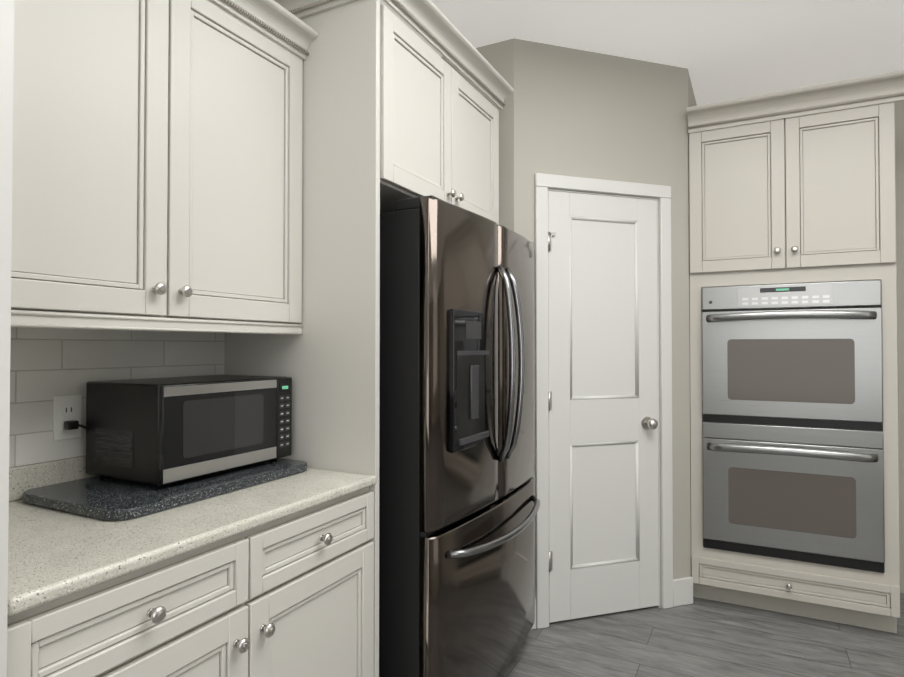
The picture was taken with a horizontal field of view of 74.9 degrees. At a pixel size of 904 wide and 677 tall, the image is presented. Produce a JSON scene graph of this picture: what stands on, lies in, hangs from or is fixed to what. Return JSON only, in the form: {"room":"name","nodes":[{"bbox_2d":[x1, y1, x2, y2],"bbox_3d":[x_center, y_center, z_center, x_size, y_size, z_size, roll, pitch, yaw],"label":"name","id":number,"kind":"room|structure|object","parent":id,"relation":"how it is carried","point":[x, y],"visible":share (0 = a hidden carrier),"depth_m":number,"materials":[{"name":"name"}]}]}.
{"room":"kitchen","nodes":[
{"label":"kitchen","id":0,"kind":"room"},
{"bbox_2d":[0,0,13,676],"bbox_3d":[-0.987,-0.054,0.979,0.655,2.740,0.138,0,-1,27],"label":"wall","id":1,"kind":"structure","parent":0,"point":[6,72],"depth_m":0.88,"materials":[{"name":"white paint"}]},
{"bbox_2d":[441,38,513,230],"bbox_3d":[0.022,-0.025,2.934,0.660,2.740,0.120,0,-1,27],"label":"wall","id":2,"kind":"structure","parent":0,"point":[499,57],"depth_m":2.76,"materials":[{"name":"grey paint"}]},
{"bbox_2d":[514,38,690,607],"bbox_3d":[0.734,-0.025,2.936,0.976,2.740,0.120,0,-1,-18],"label":"wall","id":3,"kind":"structure","parent":0,"point":[584,114],"depth_m":2.92,"materials":[{"name":"grey paint"}]},
{"bbox_2d":[548,191,658,622],"bbox_3d":[0.746,0.316,2.854,0.615,2.031,0.106,0,-1,-18],"label":"pantry door","id":4,"kind":"structure","parent":3,"relation":"in","point":[603,418],"depth_m":2.87,"materials":[{"name":"white paint"}]},
{"bbox_2d":[535,173,672,628],"bbox_3d":[0.730,0.287,2.920,0.752,2.116,0.138,0,-1,-18],"label":"door frame","id":5,"kind":"structure","parent":3,"relation":"attached to","point":[545,182],"depth_m":2.84,"materials":[{"name":"white paint"}]},
{"bbox_2d":[531,577,692,629],"bbox_3d":[0.757,1.276,2.853,0.980,0.135,0.014,0,-1,-18],"label":"baseboard","id":6,"kind":"structure","parent":3,"relation":"attached to","point":[682,591],"depth_m":2.97,"materials":[{"name":"white paint"}]},
{"bbox_2d":[380,0,903,105],"bbox_3d":[0.872,-1.464,0.302,4.800,0.060,6.680,0,-1,27],"label":"ceiling","id":7,"kind":"structure","parent":0,"point":[723,50],"depth_m":2.71,"materials":[{"name":"white paint"}]},
{"bbox_2d":[688,71,696,576],"bbox_3d":[1.310,-0.019,3.340,0.120,2.740,0.640,0,-1,27],"label":"wall","id":8,"kind":"structure","parent":0,"point":[691,100],"depth_m":3.05,"materials":[{"name":"grey paint"}]},
{"bbox_2d":[499,593,903,676],"bbox_3d":[0.872,1.335,0.261,4.800,0.060,6.680,0,-1,27],"label":"floor","id":9,"kind":"structure","parent":0,"point":[700,637],"depth_m":2.57,"materials":[{"name":"grey wood"}]},
{"bbox_2d":[7,487,373,676],"bbox_3d":[-0.722,0.877,1.456,0.670,0.892,0.975,0,-1,27],"label":"base cabinet","id":10,"kind":"object","parent":9,"relation":"on","point":[291,595],"visible":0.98,"depth_m":1.29,"materials":[{"name":"white paint"}]},
{"bbox_2d":[7,456,376,615],"bbox_3d":[-0.732,0.375,1.469,0.650,0.110,0.974,0,-1,27],"label":"countertop","id":11,"kind":"structure","parent":10,"relation":"on","point":[53,555],"depth_m":1.25,"materials":[{"name":"beige stone"}]},
{"bbox_2d":[22,458,306,520],"bbox_3d":[-0.753,0.392,1.644,0.404,0.024,0.637,0,-1,27],"label":"board","id":12,"kind":"object","parent":11,"relation":"on","point":[106,498],"visible":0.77,"depth_m":1.46,"materials":[{"name":"black stone"}]},
{"bbox_2d":[86,375,291,486],"bbox_3d":[-0.749,0.249,1.732,0.316,0.261,0.464,0,-1,27],"label":"microwave","id":13,"kind":"object","parent":12,"relation":"on","point":[163,432],"visible":1,"depth_m":1.56,"materials":[{"name":"black plastic"}]},
{"bbox_2d":[224,0,379,676],"bbox_3d":[-0.508,0.144,1.920,0.640,2.372,0.022,0,-1,27],"label":"panel","id":14,"kind":"object","parent":9,"relation":"on","point":[328,361],"visible":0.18,"depth_m":1.83,"materials":[{"name":"white paint"}]},
{"bbox_2d":[379,195,539,676],"bbox_3d":[-0.109,0.451,2.360,0.816,1.772,0.958,0,-1,27],"label":"refrigerator","id":15,"kind":"object","parent":9,"relation":"on","point":[459,503],"visible":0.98,"depth_m":1.90,"materials":[{"name":"black metal"}]},
{"bbox_2d":[687,70,903,632],"bbox_3d":[1.884,0.093,2.993,1.212,2.506,0.724,0,-1,27],"label":"tall cabinet","id":16,"kind":"object","parent":9,"relation":"on","point":[796,185],"visible":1,"depth_m":2.80,"materials":[{"name":"beige paint"}]},
{"bbox_2d":[702,279,884,572],"bbox_3d":[1.721,0.398,3.054,0.746,1.314,0.697,0,-1,27],"label":"double wall oven","id":17,"kind":"object","parent":16,"relation":"in","point":[792,422],"visible":1,"depth_m":2.78,"materials":[{"name":"grey metal"}]},
{"bbox_2d":[894,100,903,592],"bbox_3d":[2.378,-0.021,3.207,4.800,2.740,0.100,0,-1,27],"label":"wall","id":18,"kind":"structure","parent":0,"point":[899,149],"depth_m":3.15,"materials":[{"name":"grey paint"}]},
{"bbox_3d":[-1.217,-0.049,1.357,0.100,2.740,6.680,0,-1,27],"label":"wall","id":19,"kind":"structure","parent":0,"visible":0},
{"bbox_2d":[9,327,224,467],"bbox_3d":[-1.017,0.138,1.619,0.009,0.368,0.974,0,-1,27],"label":"tile backsplash","id":20,"kind":"structure","parent":19,"relation":"attached to","point":[47,365],"depth_m":1.60,"materials":[{"name":"white tile"}]},
{"bbox_2d":[53,395,88,440],"bbox_3d":[-1.009,0.211,1.575,0.044,0.116,0.079,0,-1,27],"label":"electrical outlet plate","id":21,"kind":"object","parent":20,"relation":"attached to","point":[67,417],"visible":0.98,"depth_m":1.57,"materials":[{"name":"white plastic"}]},
{"bbox_2d":[11,0,317,334],"bbox_3d":[-0.834,-0.498,1.535,0.418,0.962,0.975,0,-1,27],"label":"upper cabinet","id":22,"kind":"object","parent":19,"relation":"attached to","point":[157,169],"visible":1,"depth_m":1.44,"materials":[{"name":"white paint"}]},
{"bbox_2d":[274,0,513,224],"bbox_3d":[-0.276,-0.792,2.312,0.704,0.632,1.042,0,-1,27],"label":"upper cabinet","id":23,"kind":"object","parent":19,"relation":"attached to","point":[439,127],"visible":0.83,"depth_m":2.10,"materials":[{"name":"white paint"}]}
]}

